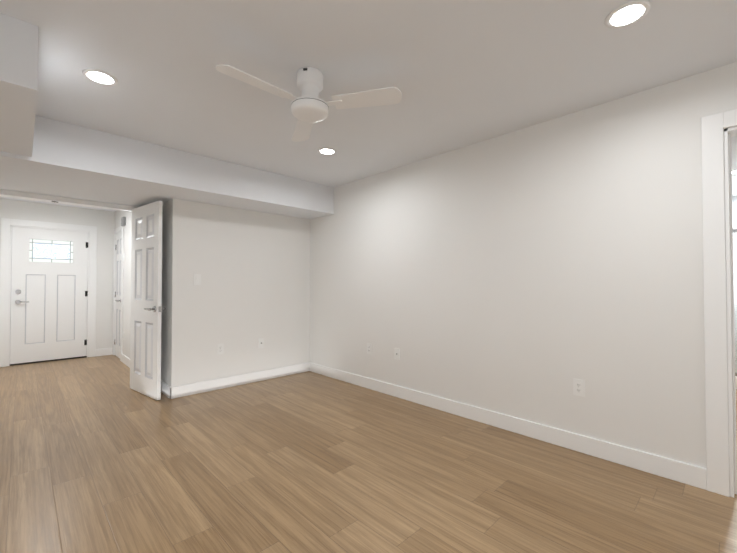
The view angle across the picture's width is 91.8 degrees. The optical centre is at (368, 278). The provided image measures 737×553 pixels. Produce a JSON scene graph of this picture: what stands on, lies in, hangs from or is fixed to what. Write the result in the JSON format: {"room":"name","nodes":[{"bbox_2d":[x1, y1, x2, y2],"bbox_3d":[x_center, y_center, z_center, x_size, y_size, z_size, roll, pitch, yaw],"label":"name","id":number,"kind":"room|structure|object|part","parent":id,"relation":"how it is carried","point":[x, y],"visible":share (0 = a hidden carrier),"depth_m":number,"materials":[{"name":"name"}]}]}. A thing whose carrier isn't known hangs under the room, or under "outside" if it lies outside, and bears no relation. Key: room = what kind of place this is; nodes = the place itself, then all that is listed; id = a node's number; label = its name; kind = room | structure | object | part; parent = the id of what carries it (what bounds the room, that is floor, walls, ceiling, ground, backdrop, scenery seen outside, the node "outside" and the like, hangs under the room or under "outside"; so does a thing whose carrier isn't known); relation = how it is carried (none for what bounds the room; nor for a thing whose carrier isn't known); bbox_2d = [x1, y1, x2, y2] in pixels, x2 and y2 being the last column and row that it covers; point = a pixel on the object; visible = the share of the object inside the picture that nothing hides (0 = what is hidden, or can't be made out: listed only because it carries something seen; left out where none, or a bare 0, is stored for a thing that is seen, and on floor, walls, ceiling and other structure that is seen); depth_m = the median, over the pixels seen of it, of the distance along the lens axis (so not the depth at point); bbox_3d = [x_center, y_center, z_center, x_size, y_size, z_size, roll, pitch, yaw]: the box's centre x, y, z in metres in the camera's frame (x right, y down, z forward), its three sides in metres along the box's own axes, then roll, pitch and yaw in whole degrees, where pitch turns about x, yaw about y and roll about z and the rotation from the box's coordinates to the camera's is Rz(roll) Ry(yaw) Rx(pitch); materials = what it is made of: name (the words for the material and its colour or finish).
{"room":"empty bedroom","nodes":[
{"label":"empty bedroom","id":0,"kind":"room"},
{"bbox_2d":[0,198,114,348],"bbox_3d":[-4.984,0.061,5.482,2.000,2.420,0.120,1,-1,-44],"label":"wall","id":1,"kind":"structure","parent":0,"point":[103,221],"depth_m":5.90,"materials":[{"name":"white paint"}]},
{"bbox_2d":[0,218,96,366],"bbox_3d":[-4.917,0.203,5.532,1.104,2.137,0.137,1,-1,-44],"label":"door frame","id":2,"kind":"structure","parent":1,"relation":"attached to","point":[6,223],"depth_m":5.26,"materials":[{"name":"white paint"}]},
{"bbox_3d":[-4.922,0.249,5.537,0.920,2.045,0.123,1,-1,-44],"label":"entry door jamb","id":3,"kind":"part","parent":2,"relation":"part of","materials":[{"name":"white wood"}]},
{"bbox_2d":[10,356,86,365],"bbox_3d":[-4.926,1.260,5.524,0.884,0.022,0.110,1,-1,-44],"label":"trim","id":4,"kind":"structure","parent":1,"relation":"attached to","point":[47,360],"depth_m":5.46,"materials":[{"name":"black"}]},
{"bbox_2d":[10,227,87,363],"bbox_3d":[-4.902,0.237,5.523,0.890,2.020,0.172,1,-1,-44],"label":"entry door","id":5,"kind":"structure","parent":1,"relation":"in","point":[49,279],"depth_m":5.48,"materials":[{"name":"white paint"}]},
{"bbox_2d":[115,200,169,384],"bbox_3d":[-3.174,0.052,4.967,0.120,2.420,3.140,1,-1,-44],"label":"wall","id":6,"kind":"structure","parent":0,"point":[119,215],"depth_m":3.99,"materials":[{"name":"white paint"}]},
{"bbox_2d":[114,232,121,357],"bbox_3d":[-4.030,0.260,5.791,0.163,2.015,0.560,1,-1,-44],"label":"hall door","id":7,"kind":"structure","parent":6,"relation":"in","point":[118,295],"depth_m":5.83,"materials":[{"name":"white paint"}]},
{"bbox_2d":[112,226,123,360],"bbox_3d":[-4.005,0.224,5.809,0.137,2.105,0.720,1,-1,-44],"label":"door frame","id":8,"kind":"structure","parent":6,"relation":"attached to","point":[118,229],"depth_m":5.77,"materials":[{"name":"white paint"}]},
{"bbox_3d":[-4.000,0.256,5.813,0.123,2.040,0.590,1,-1,-44],"label":"hall door jamb","id":9,"kind":"part","parent":8,"relation":"part of","materials":[{"name":"white wood"}]},
{"bbox_2d":[121,217,125,225],"bbox_3d":[-3.745,-0.875,5.460,0.035,0.130,0.140,1,-1,-44],"label":"door chime","id":10,"kind":"object","parent":6,"relation":"attached to","point":[123,221],"visible":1,"depth_m":5.42,"materials":[{"name":"grey plastic"}]},
{"bbox_2d":[121,354,129,367],"bbox_3d":[-3.220,1.201,4.899,0.014,0.120,1.655,1,-1,-44],"label":"baseboard","id":11,"kind":"structure","parent":6,"relation":"attached to","point":[124,359],"depth_m":5.26,"materials":[{"name":"white paint"}]},
{"bbox_2d":[161,380,166,395],"bbox_3d":[-2.306,1.185,3.958,0.014,0.120,0.730,1,-1,-44],"label":"baseboard","id":12,"kind":"structure","parent":6,"relation":"attached to","point":[163,385],"depth_m":3.85,"materials":[{"name":"white paint"}]},
{"bbox_2d":[168,198,309,386],"bbox_3d":[-1.465,0.041,4.355,1.720,2.420,0.120,1,-1,-44],"label":"wall","id":13,"kind":"structure","parent":0,"point":[251,267],"depth_m":4.17,"materials":[{"name":"white paint"}]},
{"bbox_2d":[217,343,223,354],"bbox_3d":[-1.678,0.796,4.045,0.072,0.117,0.009,1,-1,-44],"label":"outlet","id":14,"kind":"object","parent":13,"relation":"attached to","point":[220,348],"visible":1,"depth_m":4.04,"materials":[{"name":"white plastic"}]},
{"bbox_2d":[167,362,310,398],"bbox_3d":[-1.434,1.190,4.272,1.704,0.120,0.014,1,-1,-44],"label":"baseboard","id":15,"kind":"structure","parent":13,"relation":"attached to","point":[215,384],"depth_m":4.14,"materials":[{"name":"white paint"}]},
{"bbox_2d":[258,338,263,347],"bbox_3d":[-1.317,0.792,4.391,0.072,0.117,0.016,1,-1,-44],"label":"outlet","id":16,"kind":"object","parent":13,"relation":"attached to","point":[260,342],"visible":1,"depth_m":4.38,"materials":[{"name":"white plastic"}]},
{"bbox_2d":[0,355,736,552],"bbox_3d":[0.217,1.300,4.252,8.020,0.100,9.100,1,-1,-44],"label":"floor","id":17,"kind":"structure","parent":0,"point":[98,454],"depth_m":2.15,"materials":[{"name":"brown wood"}]},
{"bbox_2d":[0,0,736,211],"bbox_3d":[-1.282,-1.254,2.839,3.840,0.120,9.100,1,-1,-44],"label":"ceiling","id":18,"kind":"structure","parent":0,"point":[458,74],"depth_m":2.02,"materials":[{"name":"white paint"}]},
{"bbox_2d":[0,13,37,156],"bbox_3d":[-2.308,-1.056,1.882,0.800,0.310,1.240,1,-1,-44],"label":"soffit beam","id":19,"kind":"structure","parent":18,"relation":"attached to","point":[18,66],"depth_m":1.71,"materials":[{"name":"white paint"}]},
{"bbox_2d":[82,68,117,85],"bbox_3d":[-1.604,-1.203,2.136,0.172,0.005,0.172,1,-1,-44],"label":"recessed light","id":20,"kind":"object","parent":18,"relation":"in","point":[100,77],"visible":1,"depth_m":2.13,"materials":[{"name":"white plastic"}]},
{"bbox_2d":[0,115,333,218],"bbox_3d":[-2.174,-1.009,3.754,3.600,0.340,1.260,1,-1,-44],"label":"soffit beam","id":21,"kind":"structure","parent":18,"relation":"attached to","point":[67,160],"depth_m":3.28,"materials":[{"name":"white paint"}]},
{"bbox_2d":[216,64,401,141],"bbox_3d":[-0.431,-1.082,2.042,0.876,0.252,0.965,1,-1,-44],"label":"ceiling fan","id":22,"kind":"object","parent":18,"relation":"hanging from","point":[309,107],"visible":1,"depth_m":2.04,"materials":[{"name":"white plastic"}]},
{"bbox_2d":[318,148,335,154],"bbox_3d":[-0.384,-1.183,3.320,0.172,0.005,0.172,1,-1,-44],"label":"recessed light","id":23,"kind":"object","parent":18,"relation":"in","point":[327,151],"visible":1,"depth_m":3.32,"materials":[{"name":"white plastic"}]},
{"bbox_2d":[605,0,650,28],"bbox_3d":[1.189,-1.212,1.642,0.172,0.005,0.172,1,-1,-44],"label":"recessed light","id":24,"kind":"object","parent":18,"relation":"in","point":[628,14],"visible":1,"depth_m":1.64,"materials":[{"name":"white plastic"}]},
{"bbox_2d":[310,62,736,468],"bbox_3d":[1.188,0.018,2.944,0.120,2.420,5.840,1,-1,-44],"label":"wall","id":25,"kind":"structure","parent":0,"point":[529,273],"depth_m":2.69,"materials":[{"name":"white paint"}]},
{"bbox_2d":[367,343,371,353],"bbox_3d":[0.006,0.796,4.056,0.009,0.117,0.072,1,-1,-44],"label":"electrical outlet","id":26,"kind":"object","parent":25,"relation":"attached to","point":[369,348],"visible":1,"depth_m":4.05,"materials":[{"name":"white plastic"}]},
{"bbox_2d":[394,348,399,359],"bbox_3d":[0.296,0.791,3.752,0.016,0.117,0.072,1,-1,-44],"label":"outlet","id":27,"kind":"object","parent":25,"relation":"attached to","point":[396,353],"visible":1,"depth_m":3.75,"materials":[{"name":"white plastic"}]},
{"bbox_2d":[311,363,706,489],"bbox_3d":[0.566,1.177,3.468,0.014,0.120,3.953,1,-1,-44],"label":"baseboard","id":28,"kind":"structure","parent":25,"relation":"attached to","point":[683,472],"depth_m":2.67,"materials":[{"name":"white paint"}]},
{"bbox_2d":[573,378,584,396],"bbox_3d":[1.490,0.770,2.527,0.009,0.117,0.072,1,-1,-44],"label":"electrical outlet","id":29,"kind":"object","parent":25,"relation":"attached to","point":[578,387],"visible":1,"depth_m":2.52,"materials":[{"name":"white plastic"}]},
{"bbox_2d":[701,109,736,497],"bbox_3d":[2.335,0.131,1.760,0.154,2.152,0.989,1,-1,-44],"label":"door frame","id":30,"kind":"structure","parent":25,"relation":"attached to","point":[715,310],"depth_m":2.02,"materials":[{"name":"white paint"}]},
{"bbox_3d":[2.335,0.177,1.759,0.128,2.060,0.805,1,-1,-44],"label":"bathroom door jamb","id":31,"kind":"part","parent":30,"relation":"part of","materials":[{"name":"white wood"}]},
{"bbox_2d":[731,136,736,195],"bbox_3d":[3.720,-1.177,3.263,3.930,0.100,1.800,1,-1,-44],"label":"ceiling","id":32,"kind":"structure","parent":0,"point":[734,160],"depth_m":3.45,"materials":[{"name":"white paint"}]},
{"bbox_3d":[-3.272,0.029,3.632,1.880,2.420,0.120,1,-1,-44],"label":"wall","id":33,"kind":"structure","parent":0,"visible":0},
{"bbox_2d":[0,189,137,211],"bbox_3d":[-3.241,0.169,3.659,1.624,2.142,0.154,1,-1,-44],"label":"door frame","id":34,"kind":"structure","parent":33,"relation":"attached to","point":[62,201],"depth_m":3.70,"materials":[{"name":"white paint"}]},
{"bbox_2d":[130,201,165,399],"bbox_3d":[-2.416,0.220,3.862,0.722,2.030,0.163,-1,-1,38],"label":"open door leaf","id":35,"kind":"structure","parent":33,"relation":"in","point":[146,307],"depth_m":3.81,"materials":[{"name":"white paint"}]},
{"bbox_3d":[4.365,0.262,3.864,0.074,1.678,1.776,1,-1,-44],"label":"frame","id":36,"kind":"object","parent":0,"visible":0},
{"bbox_2d":[733,233,736,372],"bbox_3d":[4.377,0.272,3.876,0.008,1.618,1.740,1,-1,-44],"label":"panel","id":37,"kind":"object","parent":36,"relation":"attached to","point":[735,271],"depth_m":4.07,"materials":[{"name":"clear glass"}]},
{"bbox_3d":[3.684,0.022,3.207,3.830,2.420,2.000,1,-1,-44],"label":"shell","id":38,"kind":"object","parent":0,"visible":0},
{"bbox_2d":[732,196,736,228],"bbox_3d":[5.094,0.045,4.576,0.100,2.420,2.000,1,-1,-44],"label":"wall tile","id":39,"kind":"structure","parent":38,"relation":"attached to","point":[734,203],"depth_m":4.74,"materials":[{"name":"white tile"}]}
]}

